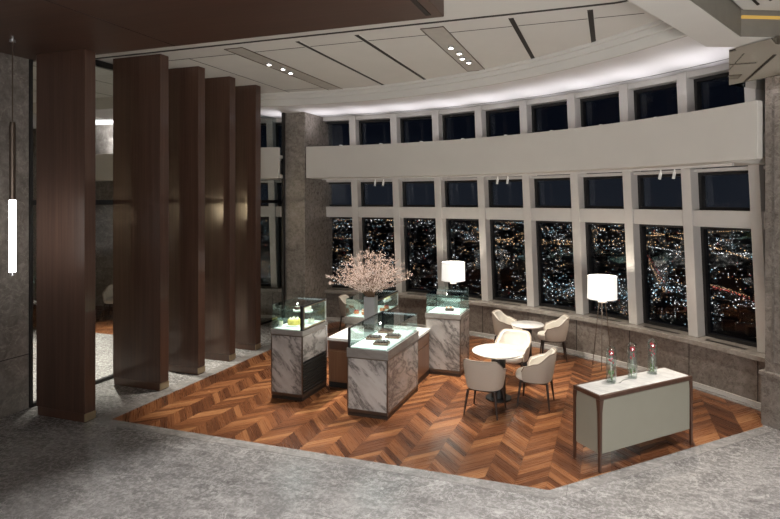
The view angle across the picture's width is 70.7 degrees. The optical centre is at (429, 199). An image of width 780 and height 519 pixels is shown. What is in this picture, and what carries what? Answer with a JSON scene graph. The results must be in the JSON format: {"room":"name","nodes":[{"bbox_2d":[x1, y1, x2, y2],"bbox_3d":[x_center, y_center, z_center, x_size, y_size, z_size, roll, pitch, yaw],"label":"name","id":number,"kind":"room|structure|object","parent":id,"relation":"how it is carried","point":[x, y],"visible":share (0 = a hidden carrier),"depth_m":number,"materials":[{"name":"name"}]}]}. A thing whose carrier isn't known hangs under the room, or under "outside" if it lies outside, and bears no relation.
{"room":"shop","nodes":[
{"label":"shop","id":0,"kind":"room"},
{"bbox_2d":[0,52,28,417],"bbox_3d":[-8.172,0.500,2.113,0.355,5.200,12.880,0,0,18],"label":"wall","id":1,"kind":"structure","parent":0,"point":[14,289],"depth_m":8.00,"materials":[{"name":"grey stone"}]},
{"bbox_2d":[29,59,281,407],"bbox_3d":[-4.921,0.370,11.426,0.080,5.460,6.835,0,0,18],"label":"trim","id":2,"kind":"structure","parent":1,"relation":"attached to","point":[100,64],"depth_m":8.19,"materials":[{"name":"black metal"}]},
{"bbox_2d":[33,124,112,306],"bbox_3d":[-9.429,0.490,15.678,6.250,5.220,0.350,0,0,18],"label":"wall","id":3,"kind":"structure","parent":0,"point":[103,133],"depth_m":15.44,"materials":[{"name":"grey stone"}]},
{"bbox_2d":[33,300,112,310],"bbox_3d":[-9.489,3.038,15.498,6.250,0.116,0.030,0,0,18],"label":"baseboard","id":4,"kind":"structure","parent":3,"relation":"attached to","point":[97,307],"depth_m":15.40,"materials":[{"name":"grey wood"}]},
{"bbox_2d":[95,153,112,181],"bbox_3d":[-8.004,-0.890,14.812,3.000,0.740,0.400,0,0,18],"label":"wall","id":5,"kind":"structure","parent":0,"point":[103,162],"depth_m":14.89,"materials":[{"name":"paint"}]},
{"bbox_2d":[0,0,443,61],"bbox_3d":[-4.472,-2.230,3.070,6.780,0.260,9.020,0,0,18],"label":"ceiling","id":6,"kind":"structure","parent":0,"point":[36,26],"depth_m":6.34,"materials":[{"name":"brown wood"}]},
{"bbox_2d":[9,39,15,274],"bbox_3d":[-5.472,-0.557,7.181,0.074,3.085,0.074,0,0,18],"label":"pendant light","id":7,"kind":"object","parent":6,"relation":"hanging from","point":[12,126],"visible":1,"depth_m":7.15,"materials":[{"name":"glass"}]},
{"bbox_2d":[45,0,174,45],"bbox_3d":[-4.442,-2.099,3.049,6.650,0.005,9.000,0,0,18],"label":"trim","id":8,"kind":"structure","parent":6,"relation":"attached to","point":[45,0],"depth_m":6.45,"materials":[{"name":"brown wood"}]},
{"bbox_2d":[410,0,430,15],"bbox_3d":[-0.332,-2.097,5.271,0.060,0.008,2.000,0,0,18],"label":"ceiling vent","id":9,"kind":"object","parent":6,"relation":"in","point":[416,3],"visible":1,"depth_m":5.96,"materials":[{"name":"black metal"}]},
{"bbox_2d":[33,0,659,102],"bbox_3d":[-4.178,-2.430,3.289,24.000,0.120,17.622,0,0,18],"label":"ceiling","id":10,"kind":"structure","parent":0,"point":[495,47],"depth_m":8.40,"materials":[{"name":"paint"}]},
{"bbox_2d":[33,97,112,113],"bbox_3d":[-9.663,-2.285,13.374,7.253,0.370,0.060,0,0,18],"label":"trim","id":11,"kind":"structure","parent":10,"relation":"attached to","point":[101,103],"depth_m":12.65,"materials":[{"name":"paint"}]},
{"bbox_2d":[224,47,341,89],"bbox_3d":[-2.527,-2.349,10.194,0.340,0.045,3.470,0,0,18],"label":"channel","id":12,"kind":"object","parent":10,"relation":"attached to","point":[243,52],"visible":0.98,"depth_m":9.74,"materials":[{"name":"paint"}]},
{"bbox_2d":[33,13,643,95],"bbox_3d":[-2.775,-2.369,9.923,12.300,0.005,4.100,0,0,18],"label":"trim","id":13,"kind":"structure","parent":10,"relation":"attached to","point":[639,13],"depth_m":8.34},
{"bbox_2d":[296,41,384,84],"bbox_3d":[-1.438,-2.366,9.823,0.084,0.009,3.450,0,0,18],"label":"ceiling vent","id":14,"kind":"object","parent":10,"relation":"in","point":[298,42],"visible":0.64,"depth_m":9.36,"materials":[{"name":"metal"}]},
{"bbox_2d":[95,0,627,58],"bbox_3d":[-1.626,-2.368,7.688,8.485,0.008,0.382,0,0,18],"label":"trim","id":15,"kind":"structure","parent":10,"relation":"attached to","point":[623,0],"depth_m":7.51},
{"bbox_2d":[354,35,425,79],"bbox_3d":[-0.564,-2.366,9.345,0.084,0.009,3.110,0,0,18],"label":"ceiling vent","id":16,"kind":"object","parent":10,"relation":"in","point":[360,37],"visible":1,"depth_m":8.97,"materials":[{"name":"metal"}]},
{"bbox_2d":[420,26,484,71],"bbox_3d":[0.436,-2.349,8.772,0.340,0.045,2.630,0,0,18],"label":"channel","id":17,"kind":"object","parent":10,"relation":"attached to","point":[441,36],"visible":1,"depth_m":8.47,"materials":[{"name":"paint"}]},
{"bbox_2d":[261,20,686,106],"bbox_3d":[-1.340,-2.285,10.024,10.845,0.370,3.193,0,0,18],"label":"trim","id":18,"kind":"structure","parent":10,"relation":"attached to","point":[658,32],"depth_m":9.74,"materials":[{"name":"paint"}]},
{"bbox_2d":[508,18,534,58],"bbox_3d":[1.408,-2.366,8.208,0.084,0.009,2.250,0,0,18],"label":"ceiling vent","id":19,"kind":"object","parent":10,"relation":"in","point":[512,21],"visible":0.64,"depth_m":7.97,"materials":[{"name":"metal"}]},
{"bbox_2d":[587,9,595,42],"bbox_3d":[2.251,-2.366,7.603,0.084,0.009,1.630,0,0,18],"label":"ceiling vent","id":20,"kind":"object","parent":10,"relation":"in","point":[590,13],"visible":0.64,"depth_m":7.38,"materials":[{"name":"metal"}]},
{"bbox_2d":[33,36,735,128],"bbox_3d":[-3.426,-2.170,12.114,19.886,0.100,5.575,0,0,18],"label":"light","id":21,"kind":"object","parent":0,"point":[685,52],"depth_m":10.15,"materials":[{"name":"paint"}]},
{"bbox_2d":[324,58,728,115],"bbox_3d":[-0.671,-2.119,11.250,12.718,0.006,3.616,0,0,18],"label":"trim","id":22,"kind":"structure","parent":21,"relation":"attached to","point":[728,58],"depth_m":10.89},
{"bbox_2d":[0,305,779,518],"bbox_3d":[-3.742,3.158,4.608,24.000,0.124,20.400,0,0,18],"label":"floor","id":23,"kind":"structure","parent":0,"point":[51,468],"depth_m":6.60,"materials":[{"name":"grey stone"}]},
{"bbox_2d":[36,49,95,422],"bbox_3d":[-5.200,0.498,7.823,0.933,5.194,0.174,0,0,18],"label":"column","id":24,"kind":"structure","parent":23,"relation":"on","point":[65,80],"depth_m":7.72,"materials":[{"name":"brown wood"}]},
{"bbox_2d":[101,284,112,318],"bbox_3d":[-8.352,2.686,14.564,0.621,0.823,0.616,0,0,-12],"label":"tub chair","id":25,"kind":"object","parent":23,"relation":"on","point":[107,294],"visible":0.4,"depth_m":14.52,"materials":[{"name":"beige fabric"}]},
{"bbox_2d":[113,54,168,390],"bbox_3d":[-4.811,0.363,9.111,1.003,5.464,0.184,0,0,18],"label":"column","id":26,"kind":"structure","parent":23,"relation":"on","point":[140,83],"depth_m":9.01,"materials":[{"name":"brown wood"}]},
{"bbox_2d":[169,66,204,374],"bbox_3d":[-4.395,0.363,9.874,0.693,5.464,0.174,0,0,18],"label":"column","id":27,"kind":"structure","parent":23,"relation":"on","point":[186,84],"depth_m":9.77,"materials":[{"name":"brown wood"}]},
{"bbox_2d":[205,76,235,361],"bbox_3d":[-4.131,0.363,10.672,0.693,5.464,0.174,0,0,18],"label":"column","id":28,"kind":"structure","parent":23,"relation":"on","point":[219,91],"depth_m":10.57,"materials":[{"name":"brown wood"}]},
{"bbox_2d":[235,85,260,350],"bbox_3d":[-3.877,0.363,11.441,0.693,5.464,0.174,0,0,18],"label":"column","id":29,"kind":"structure","parent":23,"relation":"on","point":[247,97],"depth_m":11.33,"materials":[{"name":"brown wood"}]},
{"bbox_2d":[270,297,327,400],"bbox_3d":[-2.090,2.365,8.854,0.607,1.463,0.776,0,0,18],"label":"display case","id":30,"kind":"object","parent":23,"relation":"on","point":[299,356],"visible":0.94,"depth_m":8.55,"materials":[{"name":"white stone"}]},
{"bbox_2d":[285,317,299,326],"bbox_3d":[-2.180,1.943,8.789,0.290,0.121,0.290,0,0,-38],"label":"cake","id":31,"kind":"object","parent":30,"relation":"on","point":[292,322],"visible":0.94,"depth_m":8.71,"materials":[{"name":"yellow food"}]},
{"bbox_2d":[287,308,322,313],"bbox_3d":[-2.064,1.815,9.013,0.476,0.006,0.358,0,0,18],"label":"shelf","id":32,"kind":"object","parent":30,"relation":"attached to","point":[314,310],"depth_m":8.91,"materials":[{"name":"clear glass"}]},
{"bbox_2d":[305,306,312,311],"bbox_3d":[-1.994,1.763,8.938,0.174,0.097,0.174,0,0,-25],"label":"cake","id":33,"kind":"object","parent":30,"relation":"on","point":[307,309],"visible":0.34,"depth_m":8.88,"materials":[{"name":"white food"}]},
{"bbox_2d":[307,317,315,322],"bbox_3d":[-1.944,1.961,8.964,0.145,0.085,0.145,0,0,-37],"label":"cake","id":34,"kind":"object","parent":30,"relation":"on","point":[310,319],"visible":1,"depth_m":8.93,"materials":[{"name":"food"}]},
{"bbox_2d":[303,353,325,392],"bbox_3d":[-1.847,2.752,8.774,0.024,0.427,0.700,0,0,18],"label":"grille","id":35,"kind":"object","parent":30,"relation":"attached to","point":[314,368],"depth_m":8.76,"materials":[{"name":"black metal"}]},
{"bbox_2d":[285,112,331,322],"bbox_3d":[-3.061,0.490,13.931,0.560,5.220,1.370,0,0,18],"label":"column","id":36,"kind":"object","parent":23,"relation":"on","point":[308,230],"visible":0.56,"depth_m":13.34,"materials":[{"name":"stone"}]},
{"bbox_2d":[338,294,361,330],"bbox_3d":[-1.851,2.686,12.987,0.616,0.823,0.621,0,0,8],"label":"tub chair","id":37,"kind":"object","parent":23,"relation":"on","point":[347,306],"visible":0.8,"depth_m":12.80,"materials":[{"name":"beige fabric"}]},
{"bbox_2d":[344,290,399,328],"bbox_3d":[-1.074,2.450,10.477,0.637,1.293,1.196,0,0,18],"label":"display case","id":38,"kind":"object","parent":23,"relation":"on","point":[349,320],"visible":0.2,"depth_m":10.36,"materials":[{"name":"clear glass"}]},
{"bbox_2d":[360,298,394,302],"bbox_3d":[-1.015,1.959,10.736,0.506,0.006,0.568,0,0,18],"label":"shelf","id":39,"kind":"object","parent":38,"relation":"attached to","point":[380,301],"depth_m":10.56,"materials":[{"name":"clear glass"}]},
{"bbox_2d":[327,324,429,388],"bbox_3d":[-0.849,2.686,9.407,1.420,0.820,1.170,0,0,18],"label":"counter","id":40,"kind":"object","parent":23,"relation":"on","point":[338,342],"depth_m":9.08,"materials":[{"name":"white stone"}]},
{"bbox_2d":[364,295,377,336],"bbox_3d":[-0.993,1.946,9.197,0.184,0.660,0.184,0,0,13],"label":"vase","id":41,"kind":"object","parent":40,"relation":"on","point":[370,303],"visible":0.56,"depth_m":9.11,"materials":[{"name":"ceramic"}]},
{"bbox_2d":[326,250,412,296],"bbox_3d":[-1.007,1.322,9.218,1.455,1.009,1.540,0,0,18],"label":"bouquet","id":42,"kind":"object","parent":41,"relation":"in","point":[374,284],"visible":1,"depth_m":9.11,"materials":[{"name":"pink plant"}]},
{"bbox_2d":[347,311,418,419],"bbox_3d":[-0.692,2.467,8.402,0.646,1.258,1.296,0,0,18],"label":"display case","id":43,"kind":"object","parent":23,"relation":"on","point":[381,379],"visible":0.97,"depth_m":7.87,"materials":[{"name":"white stone"}]},
{"bbox_2d":[366,334,382,339],"bbox_3d":[-0.851,2.088,8.350,0.221,0.054,0.156,0,0,11],"label":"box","id":44,"kind":"object","parent":43,"relation":"on","point":[370,336],"visible":1,"depth_m":8.29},
{"bbox_2d":[366,336,382,339],"bbox_3d":[-0.851,2.099,8.350,0.221,0.032,0.156,0,0,11],"label":"tray","id":45,"kind":"object","parent":44,"relation":"on","point":[368,337],"depth_m":8.28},
{"bbox_2d":[373,339,389,345],"bbox_3d":[-0.708,2.088,8.050,0.221,0.054,0.156,0,0,11],"label":"box","id":46,"kind":"object","parent":43,"relation":"on","point":[383,342],"visible":1,"depth_m":7.99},
{"bbox_2d":[378,328,393,333],"bbox_3d":[-0.704,2.088,8.764,0.221,0.054,0.156,0,0,11],"label":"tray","id":47,"kind":"object","parent":43,"relation":"on","point":[382,330],"visible":0.99,"depth_m":8.71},
{"bbox_2d":[385,333,400,338],"bbox_3d":[-0.567,2.088,8.445,0.221,0.054,0.156,0,0,11],"label":"box","id":48,"kind":"object","parent":43,"relation":"on","point":[389,335],"visible":1,"depth_m":8.39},
{"bbox_2d":[425,286,469,376],"bbox_3d":[0.323,2.361,9.974,0.666,1.470,0.634,0,0,18],"label":"display case","id":49,"kind":"object","parent":23,"relation":"on","point":[449,331],"visible":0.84,"depth_m":9.70,"materials":[{"name":"white stone"}]},
{"bbox_2d":[433,297,465,301],"bbox_3d":[0.352,1.836,10.094,0.566,0.006,0.287,0,0,18],"label":"shelf","id":50,"kind":"object","parent":49,"relation":"attached to","point":[437,298],"depth_m":10.10,"materials":[{"name":"clear glass"}]},
{"bbox_3d":[0.353,1.998,9.858,0.280,0.012,0.180,0,0,7],"label":"cake board","id":51,"kind":"object","parent":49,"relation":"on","visible":0},
{"bbox_2d":[445,306,453,310],"bbox_3d":[0.353,1.954,9.858,0.160,0.075,0.100,0,0,7],"label":"cake","id":52,"kind":"object","parent":51,"relation":"on","point":[446,308],"visible":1,"depth_m":9.81,"materials":[{"name":"brown food"}]},
{"bbox_2d":[441,261,464,306],"bbox_3d":[0.527,2.250,12.391,0.539,1.693,0.539,0,0,7],"label":"tripod floor lamp","id":53,"kind":"object","parent":23,"relation":"on","point":[453,272],"visible":0.96,"depth_m":12.18,"materials":[{"name":"white fabric"}]},
{"bbox_2d":[463,359,506,420],"bbox_3d":[0.804,2.686,8.007,0.621,0.823,0.616,0,0,22],"label":"tub chair","id":54,"kind":"object","parent":23,"relation":"on","point":[481,376],"visible":1,"depth_m":7.76,"materials":[{"name":"beige fabric"}]},
{"bbox_2d":[472,343,524,402],"bbox_3d":[1.070,2.720,8.560,0.820,0.750,0.820,0,0,-5],"label":"cafe table","id":55,"kind":"object","parent":23,"relation":"on","point":[497,352],"visible":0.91,"depth_m":8.48,"materials":[{"name":"stone"}]},
{"bbox_2d":[491,309,521,341],"bbox_3d":[1.565,2.686,11.121,0.616,0.823,0.621,0,0,20],"label":"tub chair","id":56,"kind":"object","parent":23,"relation":"on","point":[501,321],"visible":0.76,"depth_m":11.02,"materials":[{"name":"beige fabric"}]},
{"bbox_2d":[494,329,531,366],"bbox_3d":[1.413,2.686,9.366,0.621,0.823,0.616,0,0,22],"label":"tub chair","id":57,"kind":"object","parent":23,"relation":"on","point":[520,338],"visible":0.56,"depth_m":9.53,"materials":[{"name":"beige fabric"}]},
{"bbox_2d":[511,320,543,365],"bbox_3d":[1.843,2.720,10.366,0.620,0.750,0.620,0,0,-5],"label":"cafe table","id":58,"kind":"object","parent":23,"relation":"on","point":[526,325],"visible":0.61,"depth_m":10.30,"materials":[{"name":"stone"}]},
{"bbox_2d":[515,347,556,410],"bbox_3d":[1.617,2.686,8.344,0.616,0.823,0.621,0,0,20],"label":"tub chair","id":59,"kind":"object","parent":23,"relation":"on","point":[539,369],"visible":1,"depth_m":8.11,"materials":[{"name":"beige leather"}]},
{"bbox_2d":[537,314,569,361],"bbox_3d":[2.418,2.686,10.735,0.616,0.823,0.621,0,0,8],"label":"tub chair","id":60,"kind":"object","parent":23,"relation":"on","point":[554,330],"visible":1,"depth_m":10.51,"materials":[{"name":"beige fabric"}]},
{"bbox_2d":[587,274,617,370],"bbox_3d":[3.183,2.250,10.133,0.539,1.693,0.539,0,0,-10],"label":"tripod floor lamp","id":61,"kind":"object","parent":23,"relation":"on","point":[602,288],"visible":1,"depth_m":9.95,"materials":[{"name":"white fabric"}]},
{"bbox_2d":[573,367,692,472],"bbox_3d":[2.520,2.659,6.761,1.570,0.874,0.440,0,0,-27],"label":"console table","id":62,"kind":"object","parent":23,"relation":"on","point":[607,416],"visible":1,"depth_m":6.54,"materials":[{"name":"wood"}]},
{"bbox_2d":[606,346,616,381],"bbox_3d":[2.207,2.002,6.675,0.127,0.440,0.127,0,0,18],"label":"glass vase","id":63,"kind":"object","parent":62,"relation":"on","point":[608,346],"visible":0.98,"depth_m":6.67,"materials":[{"name":"clear glass"}]},
{"bbox_2d":[608,350,613,380],"bbox_3d":[2.208,2.018,6.675,0.068,0.372,0.066,0,0,18],"label":"flower","id":64,"kind":"object","parent":63,"relation":"in","point":[611,354],"visible":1,"depth_m":6.67,"materials":[{"name":"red plant"}]},
{"bbox_2d":[627,343,637,378],"bbox_3d":[2.530,2.002,6.852,0.127,0.440,0.127,0,0,18],"label":"glass vase","id":65,"kind":"object","parent":62,"relation":"on","point":[630,377],"visible":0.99,"depth_m":6.84,"materials":[{"name":"clear glass"}]},
{"bbox_2d":[630,347,634,375],"bbox_3d":[2.530,2.019,6.852,0.068,0.370,0.066,0,0,-12],"label":"flower","id":66,"kind":"object","parent":65,"relation":"in","point":[632,349],"visible":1,"depth_m":6.84,"materials":[{"name":"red plant"}]},
{"bbox_2d":[647,340,657,374],"bbox_3d":[2.850,2.002,7.025,0.127,0.440,0.127,0,0,18],"label":"glass vase","id":67,"kind":"object","parent":62,"relation":"on","point":[652,372],"visible":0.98,"depth_m":7.03,"materials":[{"name":"clear glass"}]},
{"bbox_2d":[650,343,654,371],"bbox_3d":[2.850,2.020,7.026,0.070,0.382,0.067,0,0,-42],"label":"flower","id":68,"kind":"object","parent":67,"relation":"in","point":[651,344],"visible":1,"depth_m":7.02,"materials":[{"name":"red plant"}]},
{"bbox_2d":[261,100,764,179],"bbox_3d":[-0.816,-0.890,11.027,12.822,0.740,4.700,0,0,18],"label":"wall","id":69,"kind":"structure","parent":0,"point":[730,133],"depth_m":9.69,"materials":[{"name":"paint"}]},
{"bbox_2d":[282,113,284,323],"bbox_3d":[-3.565,0.490,13.329,0.060,5.220,0.070,0,0,18],"label":"trim","id":70,"kind":"structure","parent":69,"relation":"attached to","point":[283,114],"depth_m":13.29,"materials":[{"name":"black metal"}]},
{"bbox_2d":[322,163,733,179],"bbox_3d":[0.844,-0.502,10.582,8.345,0.035,3.222,0,0,18],"label":"trim","id":71,"kind":"structure","parent":69,"relation":"attached to","point":[728,164],"depth_m":10.41,"materials":[{"name":"paint"}]},
{"bbox_2d":[772,93,779,365],"bbox_3d":[4.992,0.395,6.871,1.000,3.690,1.000,0,0,18],"label":"trim","id":72,"kind":"structure","parent":69,"relation":"attached to","point":[774,94],"depth_m":7.47,"materials":[{"name":"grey stone"}]},
{"bbox_2d":[261,292,779,429],"bbox_3d":[0.035,2.750,10.843,15.120,0.700,5.814,0,0,18],"label":"wall","id":73,"kind":"structure","parent":0,"point":[734,374],"depth_m":9.95,"materials":[{"name":"stone"}]},
{"bbox_2d":[261,119,270,287],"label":"window","id":74,"kind":"structure","parent":73,"relation":"in","point":[264,207],"depth_m":14.43,"materials":[{"name":"paint"}]},
{"bbox_2d":[266,118,281,286],"bbox_3d":[-3.666,0.102,14.488,1.258,4.439,0.914,0,0,18],"label":"window","id":75,"kind":"structure","parent":73,"relation":"in","point":[272,124],"depth_m":14.44,"materials":[{"name":"paint"}]},
{"bbox_2d":[323,116,351,289],"bbox_3d":[-2.525,0.102,14.277,1.209,4.439,0.807,0,0,18],"label":"window","id":76,"kind":"structure","parent":73,"relation":"in","point":[333,211],"depth_m":14.11,"materials":[{"name":"paint"}]},
{"bbox_2d":[349,114,395,289],"bbox_3d":[-1.385,0.102,13.954,1.195,4.439,0.716,0,0,18],"label":"window","id":77,"kind":"structure","parent":73,"relation":"in","point":[361,212],"depth_m":13.94,"materials":[{"name":"paint"}]},
{"bbox_2d":[390,111,435,295],"bbox_3d":[-0.298,0.102,13.530,1.239,4.439,0.788,0,0,18],"label":"window","id":78,"kind":"structure","parent":73,"relation":"in","point":[402,212],"depth_m":13.58,"materials":[{"name":"paint"}]},
{"bbox_2d":[432,107,481,299],"bbox_3d":[0.726,0.102,12.989,1.290,4.439,0.893,0,0,18],"label":"window","id":79,"kind":"structure","parent":73,"relation":"in","point":[445,212],"depth_m":13.05,"materials":[{"name":"paint"}]},
{"bbox_2d":[474,101,526,305],"bbox_3d":[1.688,0.102,12.346,1.327,4.439,0.988,0,0,18],"label":"window","id":80,"kind":"structure","parent":73,"relation":"in","point":[488,213],"depth_m":12.47,"materials":[{"name":"paint"}]},
{"bbox_2d":[261,315,760,410],"bbox_3d":[-0.209,3.060,10.625,14.320,0.070,5.280,0,0,18],"label":"baseboard","id":81,"kind":"structure","parent":73,"relation":"in","point":[709,388],"depth_m":10.53,"materials":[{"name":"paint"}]},
{"bbox_2d":[261,286,764,362],"bbox_3d":[0.001,2.360,10.862,15.081,0.080,5.898,0,0,18],"label":"window sill","id":82,"kind":"structure","parent":73,"relation":"attached to","point":[751,352],"depth_m":10.56,"materials":[{"name":"stone"}]},
{"bbox_2d":[519,95,575,312],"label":"window","id":83,"kind":"structure","parent":73,"relation":"in","point":[535,214],"depth_m":11.78,"materials":[{"name":"paint"}]},
{"bbox_2d":[539,308,568,312],"bbox_3d":[2.607,2.319,11.518,0.682,0.004,0.080,0,0,43],"label":"grille","id":84,"kind":"object","parent":83,"relation":"attached to","point":[539,308],"depth_m":11.57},
{"bbox_2d":[397,297,757,401],"bbox_3d":[-0.356,2.715,11.257,13.466,0.630,4.187,0,0,18],"label":"trim","id":85,"kind":"structure","parent":73,"relation":"attached to","point":[397,297],"depth_m":10.14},
{"bbox_2d":[567,86,628,321],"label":"window","id":86,"kind":"structure","parent":73,"relation":"in","point":[584,215],"depth_m":10.97,"materials":[{"name":"paint"}]},
{"bbox_2d":[589,316,621,321],"bbox_3d":[3.412,2.319,10.688,0.080,0.004,0.682,0,0,-41],"label":"grille","id":87,"kind":"object","parent":86,"relation":"attached to","point":[620,317],"depth_m":10.71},
{"bbox_2d":[618,75,687,333],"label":"window","id":88,"kind":"structure","parent":73,"relation":"in","point":[638,216],"depth_m":10.13,"materials":[{"name":"paint"}]},
{"bbox_2d":[643,326,680,333],"bbox_3d":[4.128,2.319,9.779,0.080,0.004,0.682,0,0,-35],"label":"grille","id":89,"kind":"object","parent":88,"relation":"attached to","point":[672,327],"depth_m":9.81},
{"bbox_2d":[676,63,756,349],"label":"window","id":90,"kind":"structure","parent":73,"relation":"in","point":[698,218],"depth_m":9.19,"materials":[{"name":"paint"}]},
{"bbox_2d":[706,339,745,349],"bbox_3d":[4.747,2.319,8.802,0.080,0.004,0.682,0,0,-29],"label":"grille","id":91,"kind":"object","parent":90,"relation":"attached to","point":[736,341],"depth_m":8.85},
{"bbox_2d":[744,87,764,352],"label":"window","id":92,"kind":"structure","parent":73,"relation":"in","point":[756,173],"depth_m":8.22,"materials":[{"name":"paint"}]},
{"bbox_2d":[758,369,779,379],"bbox_3d":[5.622,2.390,7.188,2.281,0.060,2.281,0,0,18],"label":"trim","id":93,"kind":"structure","parent":73,"relation":"attached to","point":[764,372],"depth_m":7.49,"materials":[{"name":"stone"}]},
{"bbox_2d":[628,0,773,46],"bbox_3d":[3.715,-2.170,4.552,8.007,0.380,8.544,0,0,18],"label":"ceiling","id":94,"kind":"structure","parent":0,"point":[685,16],"depth_m":6.11,"materials":[{"name":"paint"}]},
{"bbox_2d":[690,0,779,36],"bbox_3d":[3.817,-2.152,4.332,7.693,0.336,8.210,0,0,18],"label":"trim","id":95,"kind":"structure","parent":94,"relation":"attached to","point":[726,12],"depth_m":6.64,"materials":[{"name":"paint"}]},
{"bbox_2d":[729,36,779,90],"bbox_3d":[4.804,-1.735,6.273,2.259,0.470,2.259,0,0,18],"label":"trim","id":96,"kind":"structure","parent":94,"relation":"attached to","point":[756,65],"depth_m":6.89,"materials":[{"name":"mirror"}]},
{"bbox_2d":[741,15,779,19],"bbox_3d":[6.168,-2.217,6.812,4.442,0.035,1.852,0,0,18],"label":"light strip","id":97,"kind":"object","parent":94,"relation":"attached to","point":[742,16],"visible":1,"depth_m":6.64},
{"bbox_2d":[733,0,779,10],"bbox_3d":[4.284,-2.325,3.226,9.219,0.050,9.958,0,0,18],"label":"ceiling","id":98,"kind":"structure","parent":0,"point":[744,4],"depth_m":6.45,"materials":[{"name":"paint"}]},
{"bbox_2d":[765,88,779,373],"bbox_3d":[5.622,0.105,7.188,2.116,4.510,2.116,0,0,18],"label":"wall column","id":99,"kind":"structure","parent":0,"point":[769,366],"depth_m":7.51,"materials":[{"name":"stone"}]},
{"label":"outside","id":100,"kind":"structure","parent":0,"visible":0},
{"bbox_2d":[261,218,756,341],"bbox_3d":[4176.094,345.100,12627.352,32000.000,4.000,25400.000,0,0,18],"label":"city","id":101,"kind":"object","parent":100,"point":[717,261],"depth_m":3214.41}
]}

